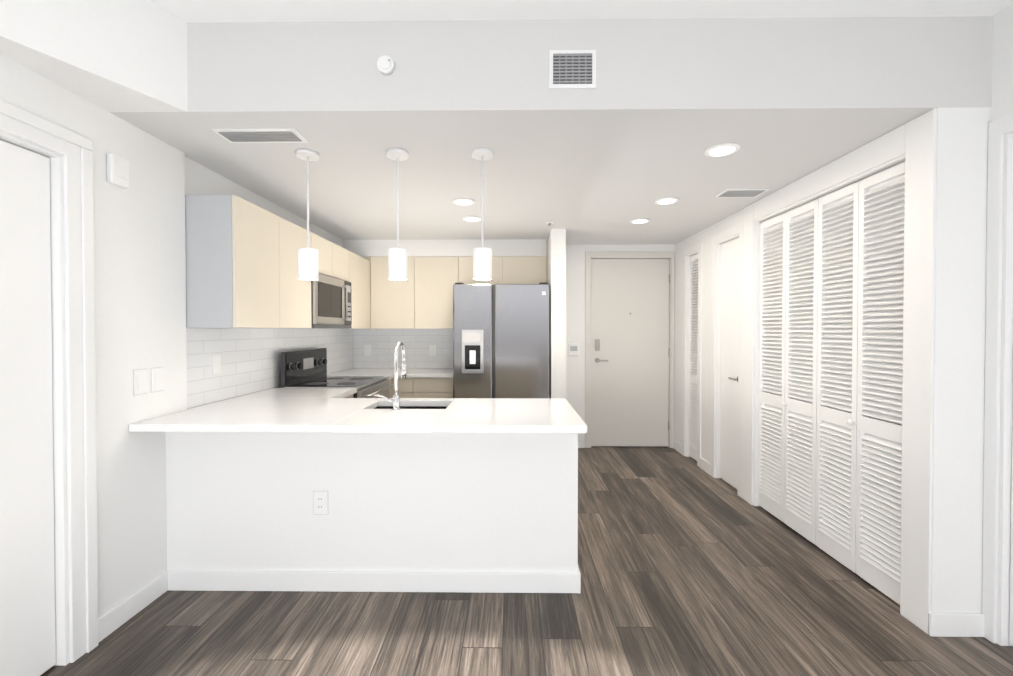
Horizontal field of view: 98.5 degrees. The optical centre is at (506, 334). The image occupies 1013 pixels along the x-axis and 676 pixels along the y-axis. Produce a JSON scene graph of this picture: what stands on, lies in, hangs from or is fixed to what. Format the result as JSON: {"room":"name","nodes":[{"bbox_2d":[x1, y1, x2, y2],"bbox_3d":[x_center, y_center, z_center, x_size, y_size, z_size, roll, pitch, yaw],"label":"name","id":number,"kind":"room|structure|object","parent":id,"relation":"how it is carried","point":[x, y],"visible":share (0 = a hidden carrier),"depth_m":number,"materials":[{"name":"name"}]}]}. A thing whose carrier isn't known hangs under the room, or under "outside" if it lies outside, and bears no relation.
{"room":"kitchen","nodes":[
{"label":"kitchen","id":0,"kind":"room"},
{"bbox_2d":[0,53,341,633],"bbox_3d":[-1.847,-0.077,1.761,0.180,2.790,6.720,0,1,1],"label":"wall","id":1,"kind":"structure","parent":0,"point":[140,271],"depth_m":2.05,"materials":[{"name":"paint"}]},
{"bbox_2d":[0,140,55,675],"bbox_3d":[-1.816,0.308,1.293,0.043,2.016,0.866,0,1,1],"label":"sliding door","id":2,"kind":"structure","parent":1,"relation":"in","point":[27,607],"depth_m":1.63,"materials":[{"name":"white wood"}]},
{"bbox_2d":[0,99,97,665],"bbox_3d":[-1.825,0.259,1.292,0.176,2.130,1.096,0,1,1],"label":"door frame","id":3,"kind":"structure","parent":1,"relation":"attached to","point":[74,399],"depth_m":1.75,"materials":[{"name":"paint"}]},
{"bbox_2d":[0,0,187,111],"bbox_3d":[-1.584,-1.175,1.564,0.350,0.390,0.720,0,1,1],"label":"soffit","id":4,"kind":"object","parent":1,"relation":"attached to","point":[119,55],"visible":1,"depth_m":1.70,"materials":[{"name":"paint"}]},
{"bbox_2d":[107,153,128,187],"bbox_3d":[-1.739,-0.734,1.956,0.031,0.130,0.090,0,1,1],"label":"box","id":5,"kind":"object","parent":1,"relation":"attached to","point":[117,170],"visible":0.98,"depth_m":1.94,"materials":[{"name":"white plastic"}]},
{"bbox_2d":[98,570,169,642],"bbox_3d":[-1.746,1.265,2.039,0.016,0.100,0.374,0,1,1],"label":"baseboard","id":6,"kind":"structure","parent":1,"relation":"attached to","point":[132,605],"depth_m":2.03,"materials":[{"name":"paint"}]},
{"bbox_2d":[133,368,152,395],"bbox_3d":[-1.749,0.224,2.088,0.009,0.122,0.078,0,1,1],"label":"switch plate","id":7,"kind":"object","parent":1,"relation":"attached to","point":[140,381],"depth_m":2.08,"materials":[{"name":"white plastic"}]},
{"bbox_2d":[152,367,163,391],"bbox_3d":[-1.748,0.223,2.188,0.009,0.122,0.078,0,1,1],"label":"switch plate","id":8,"kind":"object","parent":1,"relation":"attached to","point":[157,372],"depth_m":2.19,"materials":[{"name":"white plastic"}]},
{"bbox_2d":[185,195,284,327],"bbox_3d":[-1.626,-0.405,2.611,0.298,0.726,0.452,0,1,1],"label":"upper cabinet","id":9,"kind":"object","parent":1,"relation":"attached to","point":[241,263],"depth_m":2.39,"materials":[{"name":"beige wood"}]},
{"bbox_2d":[186,328,353,407],"bbox_3d":[-1.761,0.170,3.680,0.007,0.447,2.583,0,1,1],"label":"tile backsplash","id":10,"kind":"structure","parent":1,"relation":"attached to","point":[250,360],"depth_m":2.96,"materials":[{"name":"white tile"}]},
{"bbox_2d":[212,354,220,373],"bbox_3d":[-1.766,0.177,2.659,0.006,0.116,0.072,0,1,1],"label":"outlet","id":11,"kind":"object","parent":10,"relation":"attached to","point":[216,364],"depth_m":2.65,"materials":[{"name":"white plastic"}]},
{"bbox_2d":[281,218,312,327],"bbox_3d":[-1.621,-0.410,3.063,0.298,0.726,0.453,0,1,1],"label":"upper cabinet","id":12,"kind":"object","parent":1,"relation":"attached to","point":[293,237],"depth_m":3.03,"materials":[{"name":"beige wood"}]},
{"bbox_2d":[313,233,332,276],"bbox_3d":[-1.617,-0.633,3.480,0.298,0.291,0.382,0,1,1],"label":"upper cabinet","id":13,"kind":"object","parent":1,"relation":"attached to","point":[324,247],"depth_m":3.52,"materials":[{"name":"beige wood"}]},
{"bbox_2d":[333,243,352,282],"bbox_3d":[-1.612,-0.637,3.862,0.298,0.291,0.383,0,1,1],"label":"upper cabinet","id":14,"kind":"object","parent":1,"relation":"attached to","point":[342,257],"depth_m":3.89,"materials":[{"name":"beige wood"}]},
{"bbox_2d":[311,273,351,327],"bbox_3d":[-1.584,-0.271,3.675,0.355,0.428,0.754,0,1,1],"label":"over-the-range microwave","id":15,"kind":"object","parent":14,"relation":"attached to","point":[331,304],"visible":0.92,"depth_m":3.58,"materials":[{"name":"grey metal"}]},
{"bbox_2d":[318,253,369,328],"bbox_3d":[-1.607,-0.426,4.359,0.298,0.726,0.603,0,1,1],"label":"upper cabinet","id":16,"kind":"object","parent":1,"relation":"attached to","point":[360,287],"depth_m":4.36,"materials":[{"name":"beige wood"}]},
{"bbox_2d":[166,432,577,572],"bbox_3d":[-0.694,0.880,2.285,2.115,0.864,0.100,0,1,1],"label":"wall","id":17,"kind":"structure","parent":0,"point":[437,502],"depth_m":2.23,"materials":[{"name":"paint"}]},
{"bbox_2d":[313,491,328,514],"bbox_3d":[-0.952,0.860,2.233,0.078,0.122,0.010,0,1,1],"label":"outlet","id":18,"kind":"object","parent":17,"relation":"attached to","point":[320,502],"visible":1,"depth_m":2.23,"materials":[{"name":"white plastic"}]},
{"bbox_2d":[170,567,580,593],"bbox_3d":[-0.688,1.263,2.234,2.128,0.100,0.013,0,1,1],"label":"baseboard","id":19,"kind":"structure","parent":17,"relation":"attached to","point":[180,580],"depth_m":2.23,"materials":[{"name":"paint"}]},
{"bbox_2d":[342,239,546,256],"bbox_3d":[-0.661,-0.929,4.798,2.183,0.178,0.298,0,1,1],"label":"soffit","id":20,"kind":"structure","parent":0,"point":[456,248],"depth_m":4.65,"materials":[{"name":"paint"}]},
{"bbox_2d":[40,446,1012,675],"bbox_3d":[0.183,1.348,1.755,5.600,0.060,6.720,0,1,1],"label":"floor","id":21,"kind":"structure","parent":0,"point":[687,566],"depth_m":2.02,"materials":[{"name":"brown wood"}]},
{"bbox_2d":[280,348,392,397],"bbox_3d":[-1.392,0.710,3.685,0.697,1.170,0.760,0,1,1],"label":"range","id":22,"kind":"object","parent":21,"relation":"on","point":[304,368],"visible":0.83,"depth_m":3.58,"materials":[{"name":"grey metal"}]},
{"bbox_2d":[345,379,390,397],"bbox_3d":[-1.454,0.865,3.570,0.605,0.864,1.536,0,1,1],"label":"base cabinet","id":23,"kind":"object","parent":21,"relation":"on","point":[350,396],"visible":0.08,"depth_m":4.27,"materials":[{"name":"beige wood"}]},
{"bbox_2d":[391,378,452,397],"bbox_3d":[-1.133,0.851,4.662,1.223,0.864,0.605,0,1,1],"label":"base cabinet","id":24,"kind":"object","parent":21,"relation":"on","point":[425,387],"visible":0.21,"depth_m":4.35,"materials":[{"name":"beige wood"}]},
{"bbox_2d":[453,282,549,397],"bbox_3d":[-0.046,0.389,4.549,0.930,1.792,0.754,0,1,1],"label":"fridge","id":25,"kind":"object","parent":21,"relation":"on","point":[501,340],"visible":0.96,"depth_m":4.18,"materials":[{"name":"grey metal"}]},
{"bbox_2d":[110,16,992,244],"bbox_3d":[0.558,-1.248,3.490,4.890,0.490,3.180,0,1,1],"label":"ceiling","id":26,"kind":"structure","parent":0,"point":[651,118],"depth_m":1.92,"materials":[{"name":"paint"}]},
{"bbox_2d":[211,128,307,142],"bbox_3d":[-1.212,-0.981,2.158,0.400,0.011,0.150,0,1,1],"label":"supply air vent","id":27,"kind":"object","parent":26,"relation":"attached to","point":[280,135],"visible":1,"depth_m":2.14,"materials":[{"name":"white plastic"}]},
{"bbox_2d":[296,149,318,279],"bbox_3d":[-1.080,-0.647,2.375,0.116,0.685,0.116,0,1,1],"label":"pendant light","id":28,"kind":"object","parent":26,"relation":"hanging from","point":[308,266],"visible":1,"depth_m":2.34,"materials":[{"name":"white glass"}]},
{"bbox_2d":[377,55,394,74],"bbox_3d":[-0.525,-1.174,1.896,0.072,0.072,0.034,0,1,1],"label":"smoke detector","id":29,"kind":"object","parent":26,"relation":"attached to","point":[385,65],"visible":1,"depth_m":1.89,"materials":[{"name":"white plastic"}]},
{"bbox_2d":[387,148,408,279],"bbox_3d":[-0.590,-0.647,2.370,0.116,0.685,0.116,0,1,1],"label":"pendant light","id":30,"kind":"object","parent":26,"relation":"hanging from","point":[397,262],"visible":1,"depth_m":2.34,"materials":[{"name":"white glass"}]},
{"bbox_2d":[452,198,474,205],"bbox_3d":[-0.320,-0.995,3.263,0.170,0.010,0.170,0,1,1],"label":"recessed light","id":31,"kind":"object","parent":26,"relation":"attached to","point":[463,201],"visible":0.98,"depth_m":3.24,"materials":[{"name":"white plastic"}]},
{"bbox_2d":[463,216,480,221],"bbox_3d":[-0.294,-1.001,3.772,0.170,0.010,0.170,0,1,1],"label":"recessed light","id":32,"kind":"object","parent":26,"relation":"attached to","point":[472,218],"visible":0.85,"depth_m":3.74,"materials":[{"name":"white plastic"}]},
{"bbox_2d":[472,148,492,279],"bbox_3d":[-0.130,-0.647,2.364,0.116,0.685,0.116,0,1,1],"label":"pendant light","id":33,"kind":"object","parent":26,"relation":"hanging from","point":[482,262],"visible":1,"depth_m":2.33,"materials":[{"name":"white glass"}]},
{"bbox_2d":[549,50,595,88],"bbox_3d":[0.287,-1.156,1.897,0.205,0.165,0.014,0,1,1],"label":"air vent grille","id":34,"kind":"object","parent":26,"relation":"attached to","point":[572,69],"visible":1,"depth_m":1.89,"materials":[{"name":"white plastic"}]},
{"bbox_2d":[630,218,649,223],"bbox_3d":[1.177,-1.002,3.846,0.170,0.010,0.170,0,1,1],"label":"recessed light","id":35,"kind":"object","parent":26,"relation":"attached to","point":[640,221],"visible":0.98,"depth_m":3.83,"materials":[{"name":"white plastic"}]},
{"bbox_2d":[654,197,678,204],"bbox_3d":[1.190,-0.995,3.245,0.170,0.010,0.170,0,1,1],"label":"recessed light","id":36,"kind":"object","parent":26,"relation":"attached to","point":[666,200],"visible":1,"depth_m":3.23,"materials":[{"name":"white plastic"}]},
{"bbox_2d":[705,143,739,156],"bbox_3d":[1.149,-0.984,2.326,0.170,0.010,0.170,0,1,1],"label":"recessed light","id":37,"kind":"object","parent":26,"relation":"attached to","point":[722,149],"visible":0.96,"depth_m":2.31,"materials":[{"name":"white plastic"}]},
{"bbox_2d":[715,189,769,196],"bbox_3d":[1.648,-0.992,3.060,0.300,0.011,0.180,0,1,1],"label":"air vent","id":38,"kind":"object","parent":26,"relation":"attached to","point":[741,192],"visible":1,"depth_m":3.04,"materials":[{"name":"white plastic"}]},
{"bbox_2d":[547,229,565,398],"bbox_3d":[0.500,0.135,4.557,0.138,2.300,0.780,0,1,1],"label":"wall","id":39,"kind":"structure","parent":0,"point":[556,260],"depth_m":4.16,"materials":[{"name":"paint"}]},
{"bbox_2d":[148,0,1012,22],"bbox_3d":[0.165,-1.402,0.132,5.600,0.100,3.540,0,1,1],"label":"ceiling","id":40,"kind":"structure","parent":0,"point":[200,11],"depth_m":1.84,"materials":[{"name":"paint"}]},
{"bbox_2d":[566,244,674,447],"bbox_3d":[0.451,0.128,5.103,4.640,2.300,0.310,0,1,1],"label":"wall","id":41,"kind":"structure","parent":0,"point":[575,320],"depth_m":4.94,"materials":[{"name":"paint"}]},
{"bbox_2d":[354,329,452,367],"bbox_3d":[-1.118,0.154,4.961,1.204,0.447,0.007,0,1,1],"label":"tile backsplash","id":42,"kind":"structure","parent":41,"relation":"attached to","point":[383,342],"depth_m":4.96,"materials":[{"name":"white tile"}]},
{"bbox_2d":[364,345,370,354],"bbox_3d":[-1.581,0.175,4.959,0.072,0.116,0.008,0,1,1],"label":"outlet","id":43,"kind":"object","parent":42,"relation":"attached to","point":[367,348],"depth_m":4.96,"materials":[{"name":"white plastic"}]},
{"bbox_2d":[429,345,435,354],"bbox_3d":[-0.841,0.175,4.951,0.072,0.116,0.008,0,1,1],"label":"outlet","id":44,"kind":"object","parent":42,"relation":"attached to","point":[432,348],"depth_m":4.95,"materials":[{"name":"white plastic"}]},
{"bbox_2d":[363,256,546,328],"bbox_3d":[-0.660,-0.453,4.802,2.181,0.770,0.298,0,1,1],"label":"upper cabinet","id":45,"kind":"object","parent":41,"relation":"attached to","point":[421,297],"visible":0.67,"depth_m":4.66,"materials":[{"name":"beige wood"}]},
{"bbox_2d":[568,343,578,355],"bbox_3d":[0.759,0.165,4.933,0.120,0.140,0.024,0,1,1],"label":"thermostat","id":46,"kind":"object","parent":41,"relation":"attached to","point":[573,349],"visible":1,"depth_m":4.92,"materials":[{"name":"white plastic"}]},
{"bbox_2d":[578,439,583,447],"bbox_3d":[0.734,1.230,4.951,0.290,0.100,0.013,0,1,1],"label":"baseboard","id":47,"kind":"structure","parent":41,"relation":"attached to","point":[580,441],"depth_m":4.94,"materials":[{"name":"paint"}]},
{"bbox_2d":[585,251,674,447],"bbox_3d":[1.392,0.169,5.004,1.005,2.220,0.166,0,1,1],"label":"door frame","id":48,"kind":"structure","parent":41,"relation":"attached to","point":[590,256],"depth_m":4.92,"materials":[{"name":"white wood"}]},
{"bbox_2d":[591,259,669,445],"bbox_3d":[1.409,0.204,4.961,0.887,2.136,0.103,0,1,1],"label":"entry door","id":49,"kind":"structure","parent":41,"relation":"in","point":[630,349],"depth_m":4.97,"materials":[{"name":"white wood"}]},
{"bbox_2d":[674,154,904,473],"bbox_3d":[1.937,0.147,3.476,0.110,2.300,2.910,0,1,1],"label":"wall","id":50,"kind":"structure","parent":0,"point":[704,236],"depth_m":4.19,"materials":[{"name":"paint"}]},
{"bbox_2d":[673,439,681,453],"bbox_3d":[1.891,1.232,4.815,0.013,0.100,0.260,0,1,1],"label":"baseboard","id":51,"kind":"structure","parent":50,"relation":"attached to","point":[677,446],"depth_m":4.81,"materials":[{"name":"paint"}]},
{"bbox_2d":[689,254,697,460],"bbox_3d":[1.923,0.228,4.447,0.073,2.092,0.280,0,1,1],"label":"louvered closet door","id":52,"kind":"structure","parent":50,"relation":"in","point":[693,354],"depth_m":4.50,"materials":[{"name":"paint"}]},
{"bbox_2d":[720,237,738,488],"bbox_3d":[1.914,0.238,3.727,0.082,2.096,0.380,0,1,1],"label":"hall door","id":53,"kind":"structure","parent":50,"relation":"in","point":[729,361],"depth_m":3.76,"materials":[{"name":"white wood"}]},
{"bbox_2d":[682,108,936,633],"bbox_3d":[1.928,0.151,3.286,0.124,2.298,2.770,0,1,1],"label":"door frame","id":54,"kind":"structure","parent":50,"relation":"attached to","point":[914,141],"depth_m":2.04,"materials":[{"name":"paint"}]},
{"bbox_2d":[758,160,904,604],"bbox_3d":[1.905,0.228,2.677,0.077,2.135,1.244,0,1,1],"label":"bifold closet doors","id":55,"kind":"structure","parent":50,"relation":"in","point":[831,360],"depth_m":2.50,"materials":[{"name":"paint"}]},
{"bbox_2d":[931,107,990,612],"bbox_3d":[2.300,0.166,1.957,0.870,2.300,0.120,0,1,1],"label":"wall","id":56,"kind":"structure","parent":0,"point":[960,333],"depth_m":1.90,"materials":[{"name":"paint"}]},
{"bbox_2d":[991,3,1012,643],"bbox_3d":[2.150,-0.057,0.126,0.150,2.790,3.540,0,1,1],"label":"wall","id":57,"kind":"structure","parent":0,"point":[1002,67],"depth_m":1.84,"materials":[{"name":"paint"}]},
{"bbox_2d":[982,112,1012,645],"bbox_3d":[2.156,0.205,1.403,0.166,2.235,0.988,0,1,1],"label":"door frame","id":58,"kind":"structure","parent":57,"relation":"attached to","point":[997,457],"depth_m":1.85,"materials":[{"name":"paint"}]},
{"bbox_2d":[1009,406,1012,646],"bbox_3d":[2.116,0.246,1.404,0.086,2.136,0.858,0,1,1],"label":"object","id":59,"kind":"object","parent":57,"relation":"attached to","point":[1011,603],"visible":1,"depth_m":1.83,"materials":[{"name":"white wood"}]},
{"bbox_3d":[-0.690,0.877,2.564,2.113,0.864,0.450,0,1,1],"label":"base cabinet","id":60,"kind":"object","parent":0,"visible":0},
{"bbox_2d":[241,388,356,395],"bbox_3d":[-1.440,0.420,3.065,0.660,0.035,0.470,0,1,1],"label":"countertop","id":61,"kind":"structure","parent":60,"relation":"on","point":[272,391],"depth_m":3.09,"materials":[{"name":"white stone"}]},
{"bbox_2d":[129,396,586,432],"bbox_3d":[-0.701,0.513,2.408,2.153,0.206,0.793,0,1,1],"label":"countertop","id":62,"kind":"structure","parent":60,"relation":"on","point":[333,410],"depth_m":2.21,"materials":[{"name":"white stone"}]},
{"bbox_2d":[374,341,406,410],"bbox_3d":[-0.647,0.222,2.456,0.147,0.376,0.212,0,1,1],"label":"faucet","id":63,"kind":"object","parent":62,"relation":"on","point":[395,399],"visible":1,"depth_m":2.37,"materials":[{"name":"silver metal"}]},
{"bbox_2d":[327,372,393,378],"bbox_3d":[-1.437,0.407,4.197,0.641,0.035,0.264,0,1,1],"label":"countertop","id":64,"kind":"structure","parent":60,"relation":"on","point":[389,375],"depth_m":4.28,"materials":[{"name":"white stone"}]},
{"bbox_2d":[340,368,452,377],"bbox_3d":[-1.136,0.401,4.646,1.233,0.035,0.641,0,1,1],"label":"countertop","id":65,"kind":"structure","parent":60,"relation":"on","point":[411,372],"depth_m":4.59,"materials":[{"name":"white stone"}]}
]}

